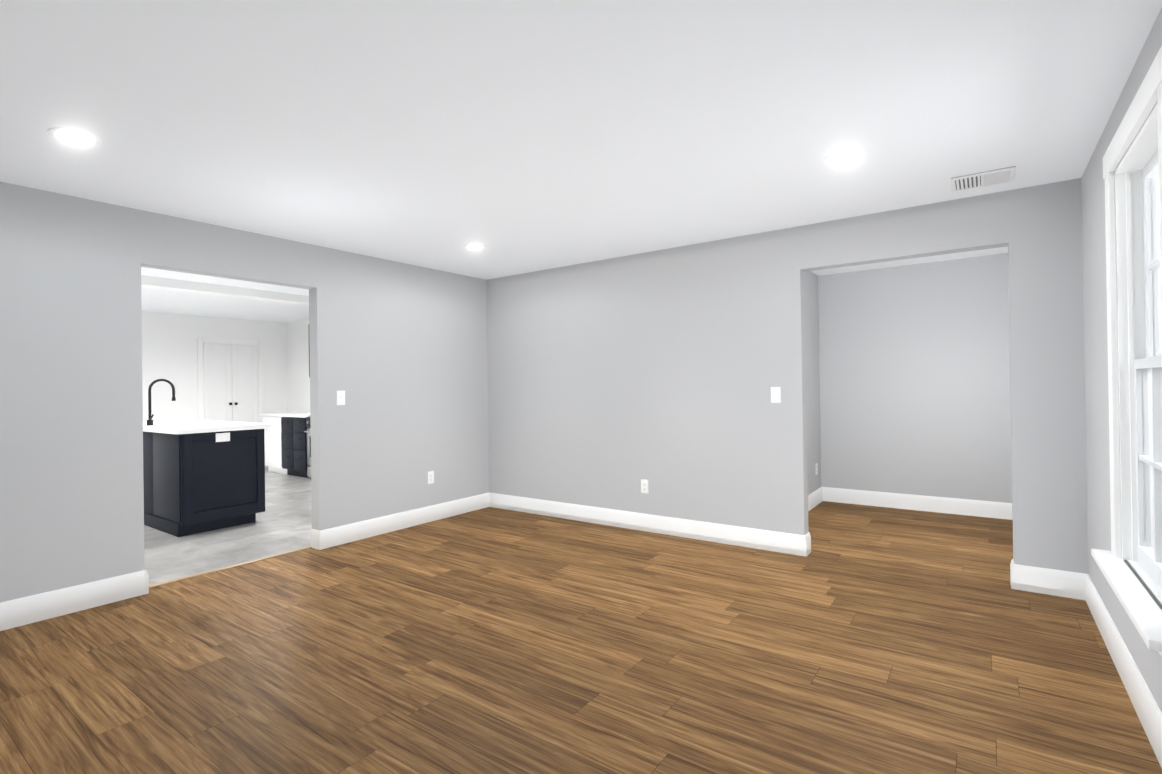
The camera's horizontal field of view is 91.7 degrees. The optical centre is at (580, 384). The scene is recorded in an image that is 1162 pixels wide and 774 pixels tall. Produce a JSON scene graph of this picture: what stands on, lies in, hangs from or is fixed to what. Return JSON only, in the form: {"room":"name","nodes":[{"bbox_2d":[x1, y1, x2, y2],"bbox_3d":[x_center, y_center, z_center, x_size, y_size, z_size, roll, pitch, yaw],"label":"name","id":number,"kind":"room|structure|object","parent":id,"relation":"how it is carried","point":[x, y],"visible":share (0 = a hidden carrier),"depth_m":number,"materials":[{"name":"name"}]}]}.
{"room":"empty living room","nodes":[
{"label":"empty living room","id":0,"kind":"room"},
{"bbox_2d":[142,311,285,420],"bbox_3d":[-6.705,0.180,7.486,0.120,2.440,5.750,-1,0,36],"label":"wall","id":1,"kind":"structure","parent":0,"point":[169,346],"depth_m":8.47,"materials":[{"name":"white paint"}]},
{"bbox_2d":[197,337,263,422],"bbox_3d":[-5.530,0.334,8.952,0.068,2.110,0.960,-1,0,36],"label":"pantry doors","id":2,"kind":"structure","parent":1,"relation":"in","point":[230,382],"depth_m":8.94,"materials":[{"name":"white wood"}]},
{"bbox_2d":[144,468,311,584],"bbox_3d":[-4.578,1.414,5.893,5.400,0.100,5.870,-1,0,36],"label":"floor","id":3,"kind":"structure","parent":0,"point":[282,523],"depth_m":4.86,"materials":[{"name":"grey tile"}]},
{"bbox_2d":[143,431,264,536],"bbox_3d":[-4.073,0.901,5.771,1.959,0.910,0.714,-1,0,36],"label":"kitchen island","id":4,"kind":"object","parent":3,"relation":"on","point":[200,476],"depth_m":5.18,"materials":[{"name":"black wood"}]},
{"bbox_2d":[143,419,269,434],"bbox_3d":[-4.079,0.424,5.775,1.996,0.045,0.790,-1,0,36],"label":"island countertop","id":5,"kind":"structure","parent":4,"relation":"on","point":[184,426],"depth_m":5.33,"materials":[{"name":"white stone"}]},
{"bbox_2d":[260,412,309,477],"bbox_3d":[-2.910,0.884,7.730,4.780,0.925,0.690,-1,0,36],"label":"base cabinet","id":6,"kind":"object","parent":3,"relation":"on","point":[285,438],"depth_m":8.45,"materials":[{"name":"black wood"}]},
{"bbox_2d":[304,416,310,477],"bbox_3d":[-3.475,0.866,8.127,0.760,0.980,0.703,-1,0,36],"label":"range","id":7,"kind":"object","parent":3,"relation":"on","point":[308,424],"visible":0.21,"depth_m":8.07,"materials":[{"name":"silver metal"}]},
{"bbox_2d":[0,182,488,601],"bbox_3d":[-2.320,0.105,4.337,0.120,2.440,5.750,-1,0,36],"label":"wall","id":8,"kind":"structure","parent":0,"point":[398,353],"depth_m":3.57,"materials":[{"name":"grey paint"}]},
{"bbox_2d":[0,570,148,630],"bbox_3d":[-3.331,1.259,2.784,0.016,0.150,1.976,-1,0,36],"label":"baseboard","id":9,"kind":"structure","parent":8,"relation":"attached to","point":[14,613],"depth_m":3.28,"materials":[{"name":"white wood"}]},
{"bbox_2d":[337,391,344,404],"bbox_3d":[-1.990,0.112,4.678,0.016,0.120,0.074,-1,0,36],"label":"light switch","id":10,"kind":"object","parent":8,"relation":"attached to","point":[340,397],"visible":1,"depth_m":4.68,"materials":[{"name":"white plastic"}]},
{"bbox_2d":[316,493,487,549],"bbox_3d":[-1.550,1.242,5.265,0.016,0.150,1.876,-1,0,36],"label":"baseboard","id":11,"kind":"structure","parent":8,"relation":"attached to","point":[343,534],"depth_m":5.08,"materials":[{"name":"white wood"}]},
{"bbox_2d":[428,471,433,483],"bbox_3d":[-1.444,0.896,5.426,0.007,0.120,0.074,-1,0,36],"label":"outlet","id":12,"kind":"object","parent":8,"relation":"attached to","point":[430,477],"visible":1,"depth_m":5.42,"materials":[{"name":"white plastic"}]},
{"bbox_2d":[286,320,309,411],"bbox_3d":[-2.870,0.127,8.198,5.280,2.440,0.120,-1,0,36],"label":"wall","id":13,"kind":"structure","parent":0,"point":[297,334],"depth_m":9.48,"materials":[{"name":"white paint"}]},
{"bbox_2d":[308,324,309,376],"bbox_3d":[-3.669,-0.519,8.475,0.977,0.838,0.347,-1,0,36],"label":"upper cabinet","id":14,"kind":"object","parent":13,"relation":"attached to","point":[309,353],"visible":0.02,"depth_m":8.57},
{"bbox_2d":[0,501,1161,773],"bbox_3d":[0.177,1.336,3.438,5.190,0.100,7.430,-1,0,36],"label":"floor","id":15,"kind":"structure","parent":0,"point":[862,639],"depth_m":2.60,"materials":[{"name":"brown wood"}]},
{"bbox_2d":[149,546,311,587],"bbox_3d":[-2.529,1.324,4.119,0.050,0.007,1.156,-1,0,36],"label":"threshold strip","id":16,"kind":"object","parent":15,"relation":"on","point":[219,569],"depth_m":4.07,"materials":[{"name":"brown wood"}]},
{"bbox_2d":[0,0,1161,322],"bbox_3d":[-2.052,-1.166,5.022,10.590,0.100,7.430,-1,0,36],"label":"ceiling","id":17,"kind":"structure","parent":0,"point":[520,136],"depth_m":2.41,"materials":[{"name":"white paint"}]},
{"bbox_2d":[47,127,101,145],"bbox_3d":[-2.291,-1.119,2.554,0.184,0.007,0.184,-1,0,36],"label":"recessed light","id":18,"kind":"object","parent":17,"relation":"in","point":[74,136],"visible":0.98,"depth_m":2.54,"materials":[{"name":"white plastic"}]},
{"bbox_2d":[141,275,308,305],"bbox_3d":[-4.021,-1.016,5.477,3.916,0.140,5.630,-1,0,36],"label":"ceiling beam","id":19,"kind":"structure","parent":17,"relation":"attached to","point":[151,282],"depth_m":6.17,"materials":[{"name":"white paint"}]},
{"bbox_2d":[464,244,486,249],"bbox_3d":[-0.872,-1.131,4.649,0.184,0.007,0.184,-1,0,36],"label":"recessed light","id":20,"kind":"object","parent":17,"relation":"in","point":[475,247],"visible":1,"depth_m":4.64,"materials":[{"name":"white plastic"}]},
{"bbox_2d":[825,149,863,163],"bbox_3d":[1.356,-1.170,2.901,0.184,0.007,0.184,-1,0,36],"label":"recessed light","id":21,"kind":"object","parent":17,"relation":"in","point":[844,156],"visible":1,"depth_m":2.89,"materials":[{"name":"white plastic"}]},
{"bbox_2d":[950,166,1015,192],"bbox_3d":[2.319,-1.180,3.256,0.300,0.012,0.270,-1,0,36],"label":"ceiling vent","id":22,"kind":"object","parent":17,"relation":"in","point":[984,179],"visible":1,"depth_m":3.24,"materials":[{"name":"white metal"}]},
{"bbox_2d":[486,178,1087,573],"bbox_3d":[0.990,0.059,4.711,4.820,2.440,0.120,-1,0,36],"label":"wall","id":23,"kind":"structure","parent":0,"point":[612,382],"depth_m":4.48,"materials":[{"name":"grey paint"}]},
{"bbox_2d":[641,479,648,493],"bbox_3d":[0.558,0.896,4.947,0.074,0.120,0.007,-1,0,36],"label":"outlet","id":24,"kind":"object","parent":23,"relation":"attached to","point":[644,486],"visible":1,"depth_m":4.95,"materials":[{"name":"white plastic"}]},
{"bbox_2d":[488,492,810,556],"bbox_3d":[0.342,1.215,5.113,3.266,0.150,0.036,-1,0,36],"label":"baseboard","id":25,"kind":"structure","parent":23,"relation":"attached to","point":[795,544],"depth_m":4.82,"materials":[{"name":"white wood"}]},
{"bbox_2d":[771,387,780,402],"bbox_3d":[1.477,0.080,4.277,0.074,0.120,0.016,-1,0,36],"label":"light switch","id":26,"kind":"object","parent":23,"relation":"attached to","point":[775,394],"visible":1,"depth_m":4.28,"materials":[{"name":"white plastic"}]},
{"bbox_2d":[1010,559,1079,599],"bbox_3d":[2.777,1.173,3.364,0.336,0.150,0.036,-1,0,36],"label":"baseboard","id":27,"kind":"structure","parent":23,"relation":"attached to","point":[1060,583],"depth_m":3.35,"materials":[{"name":"white wood"}]},
{"bbox_2d":[804,271,823,494],"bbox_3d":[1.999,0.046,5.396,0.120,2.440,2.110,-1,0,36],"label":"wall","id":28,"kind":"structure","parent":0,"point":[815,439],"depth_m":5.90,"materials":[{"name":"grey paint"}]},
{"bbox_2d":[808,487,823,510],"bbox_3d":[2.027,1.191,5.291,0.016,0.150,2.020,-1,0,36],"label":"baseboard","id":29,"kind":"structure","parent":28,"relation":"attached to","point":[816,497],"depth_m":5.85,"materials":[{"name":"white wood"}]},
{"bbox_2d":[820,253,1011,502],"bbox_3d":[3.363,0.028,5.641,1.770,2.440,0.120,-1,0,36],"label":"wall","id":30,"kind":"structure","parent":0,"point":[907,379],"depth_m":5.58,"materials":[{"name":"grey paint"}]},
{"bbox_2d":[824,487,1012,519],"bbox_3d":[3.340,1.173,5.582,1.770,0.150,0.016,-1,0,36],"label":"baseboard","id":31,"kind":"structure","parent":30,"relation":"attached to","point":[1000,510],"depth_m":5.56,"materials":[{"name":"white wood"}]},
{"bbox_2d":[1081,8,1161,711],"bbox_3d":[2.165,0.031,2.002,0.250,2.440,7.430,-1,0,36],"label":"wall","id":32,"kind":"structure","parent":0,"point":[1148,662],"depth_m":2.79,"materials":[{"name":"grey paint"}]},
{"bbox_2d":[1080,573,1161,767],"bbox_3d":[1.450,1.184,1.206,0.016,0.150,5.050,-1,0,36],"label":"baseboard","id":33,"kind":"structure","parent":32,"relation":"attached to","point":[1149,714],"depth_m":2.29,"materials":[{"name":"white wood"}]},
{"bbox_2d":[1091,46,1161,656],"bbox_3d":[2.130,-0.071,2.033,0.330,1.895,1.120,-1,0,36],"label":"window","id":34,"kind":"structure","parent":32,"relation":"in","point":[1131,569],"depth_m":2.35,"materials":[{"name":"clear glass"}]}
]}

